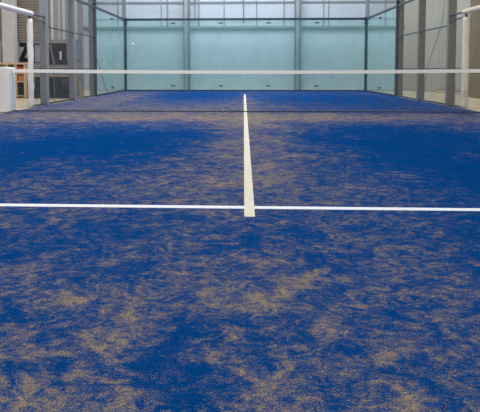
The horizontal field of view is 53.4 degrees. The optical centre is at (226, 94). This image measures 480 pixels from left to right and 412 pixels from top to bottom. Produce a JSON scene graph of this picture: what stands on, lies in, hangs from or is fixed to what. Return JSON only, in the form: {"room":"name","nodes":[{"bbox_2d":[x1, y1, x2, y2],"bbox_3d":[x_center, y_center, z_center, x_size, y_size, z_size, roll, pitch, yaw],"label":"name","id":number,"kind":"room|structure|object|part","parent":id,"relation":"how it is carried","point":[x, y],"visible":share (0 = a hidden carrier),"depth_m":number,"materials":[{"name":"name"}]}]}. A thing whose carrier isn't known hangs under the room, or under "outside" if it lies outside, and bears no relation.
{"room":"sports hall","nodes":[
{"label":"sports hall","id":0,"kind":"room"},
{"bbox_2d":[1,0,17,66],"bbox_3d":[-7.085,-2.904,15.519,0.380,6.000,0.280,0,3,2],"label":"pillar","id":1,"kind":"structure","parent":0,"point":[9,18],"depth_m":15.44,"materials":[{"name":"white paint"}]},
{"bbox_2d":[0,0,83,94],"bbox_3d":[-8.508,-2.931,16.034,7.380,6.000,0.150,0,3,2],"label":"wall","id":2,"kind":"structure","parent":0,"point":[80,22],"depth_m":15.93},
{"bbox_2d":[0,0,38,39],"bbox_3d":[-7.533,-3.840,15.840,2.940,4.077,0.065,0,3,2],"label":"roller shutter","id":3,"kind":"object","parent":2,"relation":"attached to","point":[32,5],"visible":0.37,"depth_m":15.87,"materials":[{"name":"grey metal"}]},
{"bbox_2d":[19,43,27,61],"bbox_3d":[-6.767,-1.405,15.961,0.330,0.640,0.030,0,3,2],"label":"number","id":4,"kind":"object","parent":2,"relation":"attached to","point":[22,57],"depth_m":15.95,"materials":[{"name":"black paint"}]},
{"bbox_2d":[33,43,39,62],"bbox_3d":[-6.253,-1.374,15.945,0.420,0.660,0.030,0,3,2],"label":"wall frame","id":5,"kind":"object","parent":2,"relation":"attached to","point":[34,44],"visible":0.38,"depth_m":15.93,"materials":[{"name":"grey metal"}]},
{"bbox_2d":[51,0,53,38],"bbox_3d":[-5.803,-3.869,15.790,0.070,4.100,0.050,0,3,2],"label":"trim","id":6,"kind":"structure","parent":2,"relation":"attached to","point":[52,11],"depth_m":15.85,"materials":[{"name":"white paint"}]},
{"bbox_2d":[49,43,67,64],"bbox_3d":[-5.623,-1.343,15.921,0.620,0.720,0.036,0,3,2],"label":"poster","id":7,"kind":"object","parent":2,"relation":"attached to","point":[62,61],"visible":0.8,"depth_m":15.91,"materials":[{"name":"black paper"}]},
{"bbox_2d":[58,0,59,39],"bbox_3d":[-5.574,-3.869,15.782,0.030,4.100,0.050,0,3,2],"label":"trim","id":8,"kind":"structure","parent":2,"relation":"attached to","point":[59,0],"depth_m":15.84,"materials":[{"name":"white paint"}]},
{"bbox_2d":[62,0,64,39],"bbox_3d":[-5.414,-3.869,15.776,0.060,4.100,0.050,0,3,2],"label":"trim","id":9,"kind":"structure","parent":2,"relation":"attached to","point":[63,3],"depth_m":15.82,"materials":[{"name":"white paint"}]},
{"bbox_2d":[66,41,80,60],"bbox_3d":[-5.094,-1.441,15.890,0.480,0.660,0.050,0,3,2],"label":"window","id":10,"kind":"structure","parent":2,"relation":"in","point":[77,45],"depth_m":15.87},
{"bbox_2d":[75,1,76,39],"bbox_3d":[-5.004,-3.868,15.762,0.050,4.100,0.050,0,3,2],"label":"trim","id":11,"kind":"structure","parent":2,"relation":"attached to","point":[75,1],"depth_m":15.80,"materials":[{"name":"white paint"}]},
{"bbox_2d":[83,0,395,89],"bbox_3d":[-1.215,-4.690,21.018,22.000,9.000,0.206,0,3,2],"label":"wall","id":12,"kind":"structure","parent":0,"point":[251,48],"depth_m":20.98,"materials":[{"name":"glass"}]},
{"bbox_2d":[117,0,118,25],"bbox_3d":[-4.817,-6.039,20.963,0.070,6.100,0.030,0,3,2],"label":"trim","id":13,"kind":"structure","parent":12,"relation":"attached to","point":[117,0],"depth_m":21.07,"materials":[{"name":"grey metal"}]},
{"bbox_2d":[166,0,168,25],"bbox_3d":[-2.618,-6.035,20.886,0.090,6.100,0.030,0,3,2],"label":"trim","id":14,"kind":"structure","parent":12,"relation":"attached to","point":[167,11],"depth_m":21.00,"materials":[{"name":"grey metal"}]},
{"bbox_2d":[198,0,199,25],"bbox_3d":[-1.239,-6.033,20.837,0.090,6.100,0.030,0,3,2],"label":"trim","id":15,"kind":"structure","parent":12,"relation":"attached to","point":[198,0],"depth_m":20.95,"materials":[{"name":"grey metal"}]},
{"bbox_2d":[84,25,404,28],"bbox_3d":[-1.770,-2.936,20.981,20.300,0.100,0.100,0,3,2],"label":"trim","id":16,"kind":"structure","parent":12,"relation":"attached to","point":[98,27],"depth_m":20.89,"materials":[{"name":"black metal"}]},
{"bbox_2d":[86,0,404,2],"bbox_3d":[-1.769,-4.036,20.949,20.300,0.060,0.050,0,3,2],"label":"trim","id":17,"kind":"structure","parent":12,"relation":"attached to","point":[391,0],"depth_m":20.83,"materials":[{"name":"grey metal"}]},
{"bbox_2d":[283,0,284,25],"bbox_3d":[2.499,-6.026,20.706,0.070,6.100,0.030,0,3,2],"label":"trim","id":18,"kind":"structure","parent":12,"relation":"attached to","point":[283,0],"depth_m":20.82,"materials":[{"name":"grey metal"}]},
{"bbox_2d":[384,0,386,25],"bbox_3d":[6.876,-6.018,20.552,0.070,6.100,0.030,0,3,2],"label":"trim","id":19,"kind":"structure","parent":12,"relation":"attached to","point":[385,0],"depth_m":20.67,"materials":[{"name":"grey metal"}]},
{"bbox_2d":[0,90,479,113],"bbox_3d":[-1.639,0.531,9.232,22.000,0.188,26.200,0,3,2],"label":"floor","id":20,"kind":"structure","parent":0,"point":[471,102],"depth_m":14.56,"materials":[{"name":"beige concrete"}]},
{"bbox_2d":[0,67,15,111],"bbox_3d":[-4.741,-0.109,10.211,0.330,0.965,0.320,0,3,2],"label":"net post","id":21,"kind":"object","parent":20,"relation":"on","point":[7,85],"visible":0.98,"depth_m":10.06,"materials":[{"name":"white plastic"}]},
{"bbox_2d":[12,69,479,112],"bbox_3d":[0.421,-0.079,10.030,10.002,0.902,0.024,0,3,2],"label":"net","id":22,"kind":"object","parent":21,"relation":"attached to","point":[31,71],"visible":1,"depth_m":10.02,"materials":[{"name":"black fabric"}]},
{"bbox_3d":[0.421,0.362,10.053,10.000,0.018,0.018,0,3,2],"label":"cord","id":23,"kind":"part","parent":22,"relation":"part of","materials":[{"name":"fabric"}]},
{"bbox_2d":[0,63,27,96],"bbox_3d":[-6.971,-0.452,15.347,1.330,1.120,0.390,0,3,2],"label":"shelf unit","id":24,"kind":"object","parent":20,"relation":"on","point":[16,65],"visible":0.34,"depth_m":15.18,"materials":[{"name":"beige wood"}]},
{"bbox_3d":[-6.711,-0.422,15.344,0.070,1.060,0.340,0,3,2],"label":"panel","id":25,"kind":"part","parent":24,"relation":"part of","materials":[{"name":"beige wood"}]},
{"bbox_2d":[18,84,23,94],"bbox_3d":[-6.547,-0.156,15.332,0.220,0.360,0.260,0,3,2],"label":"storage box","id":26,"kind":"object","parent":24,"relation":"on","point":[20,86],"visible":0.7,"depth_m":15.21,"materials":[{"name":"black plastic"}]},
{"bbox_2d":[18,75,23,79],"bbox_3d":[-6.552,-0.515,15.313,0.210,0.180,0.260,0,3,2],"label":"storage box","id":27,"kind":"object","parent":24,"relation":"on","point":[20,77],"visible":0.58,"depth_m":15.19,"materials":[{"name":"orange plastic"}]},
{"bbox_3d":[-6.411,-0.421,15.333,0.070,1.060,0.340,0,3,2],"label":"panel","id":28,"kind":"part","parent":24,"relation":"part of","materials":[{"name":"beige wood"}]},
{"bbox_2d":[26,16,34,107],"bbox_3d":[-4.641,-0.790,11.278,0.151,2.234,0.153,0,3,2],"label":"pole","id":29,"kind":"object","parent":20,"relation":"on","point":[30,51],"visible":0.91,"depth_m":11.22,"materials":[{"name":"white plastic"}]},
{"bbox_2d":[0,2,44,17],"bbox_3d":[-4.668,-1.867,10.493,0.124,0.124,3.150,0,3,2],"label":"bar","id":30,"kind":"object","parent":29,"relation":"attached to","point":[2,5],"visible":1,"depth_m":10.54,"materials":[{"name":"white plastic"}]},
{"bbox_2d":[39,0,50,104],"bbox_3d":[-4.658,-1.777,12.125,0.255,4.100,0.180,0,3,2],"label":"fence post","id":31,"kind":"object","parent":20,"relation":"on","point":[43,4],"visible":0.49,"depth_m":12.11,"materials":[{"name":"grey metal"}]},
{"bbox_2d":[31,18,46,106],"bbox_3d":[-4.611,-0.768,11.735,0.040,2.104,0.760,0,3,2],"label":"wire fence","id":32,"kind":"object","parent":31,"relation":"attached to","point":[35,20],"visible":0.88,"depth_m":11.74,"materials":[{"name":"grey metal"}]},
{"bbox_2d":[48,0,74,103],"bbox_3d":[-4.560,-1.794,13.123,0.040,4.010,1.880,0,3,2],"label":"wire fence","id":33,"kind":"object","parent":31,"relation":"attached to","point":[52,28],"visible":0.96,"depth_m":13.09,"materials":[{"name":"grey metal"}]},
{"bbox_3d":[-4.560,-1.764,13.125,0.040,0.028,1.880,0,3,2],"label":"rail","id":34,"kind":"part","parent":33,"relation":"part of","materials":[{"name":"grey metal"}]},
{"bbox_3d":[-4.560,0.188,13.226,0.040,0.040,1.880,0,3,2],"label":"rail","id":35,"kind":"part","parent":33,"relation":"part of","materials":[{"name":"grey metal"}]},
{"bbox_2d":[34,75,68,97],"bbox_3d":[-5.539,-0.235,15.242,1.320,0.722,0.500,0,3,2],"label":"bench","id":36,"kind":"object","parent":20,"relation":"on","point":[60,83],"visible":0.44,"depth_m":15.21,"materials":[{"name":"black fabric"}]},
{"bbox_3d":[-5.534,-0.579,15.374,1.320,0.050,0.200,0,3,2],"label":"rail","id":37,"kind":"part","parent":36,"relation":"part of","materials":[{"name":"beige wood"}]},
{"bbox_3d":[-5.542,-0.002,15.174,1.280,0.200,0.340,0,3,2],"label":"seat","id":38,"kind":"part","parent":36,"relation":"part of","materials":[{"name":"black fabric"}]},
{"bbox_3d":[-5.533,-0.234,15.402,1.280,0.640,0.140,0,3,2],"label":"backrest","id":39,"kind":"part","parent":36,"relation":"part of","materials":[{"name":"black fabric"}]},
{"bbox_2d":[48,0,54,92],"bbox_3d":[-4.940,-1.594,13.422,0.024,3.601,0.374,0,3,2],"label":"cable","id":40,"kind":"object","parent":20,"relation":"on","point":[48,0],"visible":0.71,"depth_m":13.44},
{"bbox_2d":[68,0,77,99],"bbox_3d":[-4.587,-1.881,14.121,0.255,4.100,0.180,0,3,2],"label":"fence post","id":41,"kind":"object","parent":20,"relation":"on","point":[73,28],"visible":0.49,"depth_m":14.10,"materials":[{"name":"grey metal"}]},
{"bbox_2d":[75,0,95,98],"bbox_3d":[-4.490,-1.897,15.119,0.040,4.010,1.880,0,3,2],"label":"wire fence","id":42,"kind":"object","parent":41,"relation":"attached to","point":[87,18],"visible":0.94,"depth_m":15.14,"materials":[{"name":"grey metal"}]},
{"bbox_3d":[-4.490,-2.871,15.069,0.040,0.060,1.880,0,3,2],"label":"rail","id":43,"kind":"part","parent":42,"relation":"part of","materials":[{"name":"grey metal"}]},
{"bbox_2d":[76,74,81,96],"bbox_3d":[-4.705,-0.254,15.192,0.189,0.750,0.060,0,3,2],"label":"wooden stick","id":44,"kind":"object","parent":20,"relation":"on","point":[77,74],"visible":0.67,"depth_m":15.17,"materials":[{"name":"beige wood"}]},
{"bbox_2d":[88,0,97,94],"bbox_3d":[-4.530,-1.983,16.106,0.250,4.100,0.115,0,3,2],"label":"end post","id":45,"kind":"object","parent":20,"relation":"on","point":[90,10],"visible":0.59,"depth_m":16.09,"materials":[{"name":"grey metal"}]},
{"bbox_3d":[-4.580,-1.983,16.110,0.150,4.100,0.100,0,3,2],"label":"post","id":46,"kind":"part","parent":45,"relation":"part of","materials":[{"name":"grey metal"}]},
{"bbox_3d":[-4.455,-1.984,16.115,0.090,4.100,0.090,0,3,2],"label":"post","id":47,"kind":"part","parent":45,"relation":"part of","materials":[{"name":"grey metal"}]},
{"bbox_2d":[98,90,125,95],"bbox_3d":[-4.354,-0.064,18.210,0.060,0.050,3.870,0,3,2],"label":"base rail","id":48,"kind":"object","parent":20,"relation":"on","point":[120,90],"visible":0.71,"depth_m":17.85,"materials":[{"name":"metal"}]},
{"bbox_3d":[-4.389,-1.488,17.141,0.010,2.905,1.998,0,3,2],"label":"glass screen","id":49,"kind":"object","parent":48,"relation":"on","visible":0},
{"bbox_2d":[96,7,124,19],"bbox_3d":[-4.354,-3.025,18.057,0.060,0.070,3.870,0,3,2],"label":"rail","id":50,"kind":"object","parent":49,"relation":"on","point":[97,8],"visible":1,"depth_m":17.70,"materials":[{"name":"grey metal"}]},
{"bbox_2d":[98,0,123,17],"bbox_3d":[-4.354,-3.579,18.033,0.050,1.011,3.800,0,3,2],"label":"mesh screen","id":51,"kind":"object","parent":50,"relation":"on","point":[98,0],"visible":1,"depth_m":18.14,"materials":[{"name":"grey metal"}]},
{"bbox_2d":[122,0,127,90],"bbox_3d":[-4.284,-2.140,20.109,0.200,4.000,0.180,0,3,2],"label":"post","id":52,"kind":"object","parent":20,"relation":"on","point":[124,23],"visible":0.83,"depth_m":20.07,"materials":[{"name":"metal"}]},
{"bbox_3d":[-4.309,-3.668,20.031,0.150,0.940,0.100,0,3,2],"label":"post","id":53,"kind":"part","parent":52,"relation":"part of","materials":[{"name":"grey metal"}]},
{"bbox_3d":[-4.284,-1.641,20.135,0.110,3.000,0.110,0,3,2],"label":"post","id":54,"kind":"part","parent":52,"relation":"part of","materials":[{"name":"metal"}]},
{"bbox_2d":[183,0,189,89],"bbox_3d":[-1.755,-4.627,20.753,0.260,8.900,0.260,0,3,2],"label":"column","id":55,"kind":"structure","parent":20,"relation":"on","point":[186,24],"depth_m":20.81,"materials":[{"name":"white metal"}]},
{"bbox_2d":[0,91,479,411],"bbox_3d":[0.391,0.386,10.055,10.040,0.015,20.040,0,3,2],"label":"court","id":56,"kind":"object","parent":20,"relation":"on","point":[150,261],"visible":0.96,"depth_m":2.35,"materials":[{"name":"blue artificial turf"},{"name":"sand"}]},
{"bbox_2d":[127,90,363,90],"bbox_3d":[0.743,-0.158,20.034,10.000,0.050,0.060,0,3,2],"label":"base rail","id":57,"kind":"object","parent":56,"relation":"on","point":[127,90],"visible":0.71,"depth_m":20.00,"materials":[{"name":"metal"}]},
{"bbox_2d":[294,0,300,89],"bbox_3d":[3.072,-4.618,20.583,0.260,8.900,0.260,0,3,2],"label":"column","id":58,"kind":"structure","parent":20,"relation":"on","point":[297,30],"depth_m":20.65,"materials":[{"name":"white metal"}]},
{"bbox_2d":[364,0,369,90],"bbox_3d":[5.770,-2.122,19.755,0.200,4.000,0.180,0,3,2],"label":"post","id":59,"kind":"object","parent":20,"relation":"on","point":[367,7],"visible":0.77,"depth_m":19.70,"materials":[{"name":"metal"}]},
{"bbox_3d":[5.770,-1.622,19.781,0.110,3.000,0.110,0,3,2],"label":"post","id":60,"kind":"part","parent":59,"relation":"part of","materials":[{"name":"metal"}]},
{"bbox_3d":[5.795,-3.650,19.675,0.150,0.940,0.100,0,3,2],"label":"post","id":61,"kind":"part","parent":59,"relation":"part of","materials":[{"name":"grey metal"}]},
{"bbox_2d":[365,90,393,95],"bbox_3d":[5.700,-0.046,17.856,0.060,0.050,3.870,0,3,2],"label":"base rail","id":62,"kind":"object","parent":20,"relation":"on","point":[365,90],"visible":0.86,"depth_m":17.71,"materials":[{"name":"metal"}]},
{"bbox_3d":[5.665,-1.470,16.787,0.010,2.905,1.998,0,3,2],"label":"glass screen","id":63,"kind":"object","parent":62,"relation":"on","visible":0},
{"bbox_2d":[366,6,395,19],"bbox_3d":[5.700,-3.007,17.703,0.060,0.070,3.870,0,3,2],"label":"rail","id":64,"kind":"object","parent":63,"relation":"on","point":[393,7],"visible":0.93,"depth_m":17.47,"materials":[{"name":"grey metal"}]},
{"bbox_2d":[367,0,395,16],"bbox_3d":[5.700,-3.561,17.679,0.050,1.011,3.800,0,3,2],"label":"mesh screen","id":65,"kind":"object","parent":64,"relation":"on","point":[371,13],"visible":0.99,"depth_m":17.83,"materials":[{"name":"grey metal"}]},
{"bbox_2d":[394,0,403,96],"bbox_3d":[5.699,-1.964,15.745,0.250,4.100,0.115,0,3,2],"label":"end post","id":66,"kind":"object","parent":20,"relation":"on","point":[398,60],"visible":0.7,"depth_m":15.73,"materials":[{"name":"grey metal"}]},
{"bbox_3d":[5.624,-1.965,15.761,0.090,4.100,0.090,0,3,2],"label":"post","id":67,"kind":"part","parent":66,"relation":"part of","materials":[{"name":"grey metal"}]},
{"bbox_3d":[5.749,-1.964,15.746,0.150,4.100,0.100,0,3,2],"label":"post","id":68,"kind":"part","parent":66,"relation":"part of","materials":[{"name":"grey metal"}]},
{"bbox_2d":[416,0,425,99],"bbox_3d":[5.616,-1.862,13.762,0.255,4.100,0.180,0,3,2],"label":"fence post","id":69,"kind":"object","parent":20,"relation":"on","point":[420,63],"visible":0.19,"depth_m":13.74,"materials":[{"name":"grey metal"}]},
{"bbox_2d":[396,0,417,99],"bbox_3d":[5.589,-1.879,14.764,0.040,4.010,1.880,0,3,2],"label":"wire fence","id":70,"kind":"object","parent":69,"relation":"attached to","point":[400,17],"visible":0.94,"depth_m":14.71,"materials":[{"name":"grey metal"}]},
{"bbox_3d":[5.589,-2.852,14.714,0.040,0.060,1.880,0,3,2],"label":"rail","id":71,"kind":"part","parent":70,"relation":"part of","materials":[{"name":"grey metal"}]},
{"bbox_2d":[443,0,456,105],"bbox_3d":[5.546,-1.759,11.766,0.255,4.100,0.180,0,3,2],"label":"fence post","id":72,"kind":"object","parent":20,"relation":"on","point":[452,4],"visible":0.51,"depth_m":11.76,"materials":[{"name":"grey metal"}]},
{"bbox_2d":[418,0,447,104],"bbox_3d":[5.519,-1.776,12.768,0.040,4.010,1.880,0,3,2],"label":"wire fence","id":73,"kind":"object","parent":72,"relation":"attached to","point":[441,27],"visible":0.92,"depth_m":12.78,"materials":[{"name":"grey metal"}]},
{"bbox_3d":[5.519,0.207,12.871,0.040,0.040,1.880,0,3,2],"label":"rail","id":74,"kind":"part","parent":73,"relation":"part of","materials":[{"name":"grey metal"}]},
{"bbox_3d":[5.519,-1.746,12.770,0.040,0.028,1.880,0,3,2],"label":"rail","id":75,"kind":"part","parent":73,"relation":"part of","materials":[{"name":"grey metal"}]},
{"bbox_2d":[447,17,462,107],"bbox_3d":[5.468,-0.750,11.380,0.040,2.104,0.760,0,3,2],"label":"wire fence","id":76,"kind":"object","parent":72,"relation":"attached to","point":[460,22],"visible":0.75,"depth_m":11.36,"materials":[{"name":"grey metal"}]},
{"bbox_2d":[461,14,469,108],"bbox_3d":[5.459,-0.776,10.917,0.161,2.226,0.169,0,3,2],"label":"pole","id":77,"kind":"object","parent":20,"relation":"on","point":[466,20],"visible":0.88,"depth_m":10.86,"materials":[{"name":"beige plastic"}]},
{"bbox_2d":[450,5,479,15],"bbox_3d":[5.431,-1.849,10.137,0.124,0.124,3.150,0,3,2],"label":"bar","id":78,"kind":"object","parent":77,"relation":"attached to","point":[475,8],"visible":1,"depth_m":10.62,"materials":[{"name":"white metal"}]},
{"bbox_2d":[403,0,438,91],"bbox_3d":[8.008,-4.621,19.672,0.770,9.000,1.850,0,3,2],"label":"wall","id":79,"kind":"structure","parent":0,"point":[407,20],"depth_m":19.90,"materials":[{"name":"grey paint"}]},
{"bbox_2d":[437,0,469,90],"bbox_3d":[8.084,-4.021,8.078,0.200,9.000,25.050,0,3,2],"label":"wall","id":80,"kind":"structure","parent":0,"point":[461,4],"depth_m":18.11,"materials":[{"name":"grey paint"}]},
{"bbox_2d":[435,89,460,94],"bbox_3d":[7.959,0.405,8.311,0.050,0.135,25.050,0,3,2],"label":"baseboard","id":81,"kind":"structure","parent":80,"relation":"attached to","point":[436,90],"depth_m":18.35,"materials":[{"name":"beige wood"}]},
{"bbox_2d":[468,0,479,97],"bbox_3d":[8.092,-4.362,14.673,0.250,9.000,1.850,0,3,2],"label":"pillar","id":82,"kind":"structure","parent":0,"point":[474,39],"depth_m":15.39,"materials":[{"name":"beige concrete"}]},
{"bbox_3d":[0.789,-1.634,19.956,2.089,2.905,0.060,0,3,2],"label":"glass screen","id":83,"kind":"object","parent":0,"visible":0},
{"bbox_2d":[127,18,363,20],"bbox_3d":[0.743,-3.127,19.881,10.000,0.085,0.080,0,3,2],"label":"rail","id":84,"kind":"object","parent":83,"relation":"on","point":[128,19],"visible":1,"depth_m":19.86,"materials":[{"name":"metal"}]},
{"bbox_2d":[128,0,363,17],"bbox_3d":[0.743,-3.683,19.852,9.800,0.991,0.050,0,3,2],"label":"mesh screen","id":85,"kind":"object","parent":84,"relation":"on","point":[157,2],"visible":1,"depth_m":19.86,"materials":[{"name":"grey metal"}]}
]}

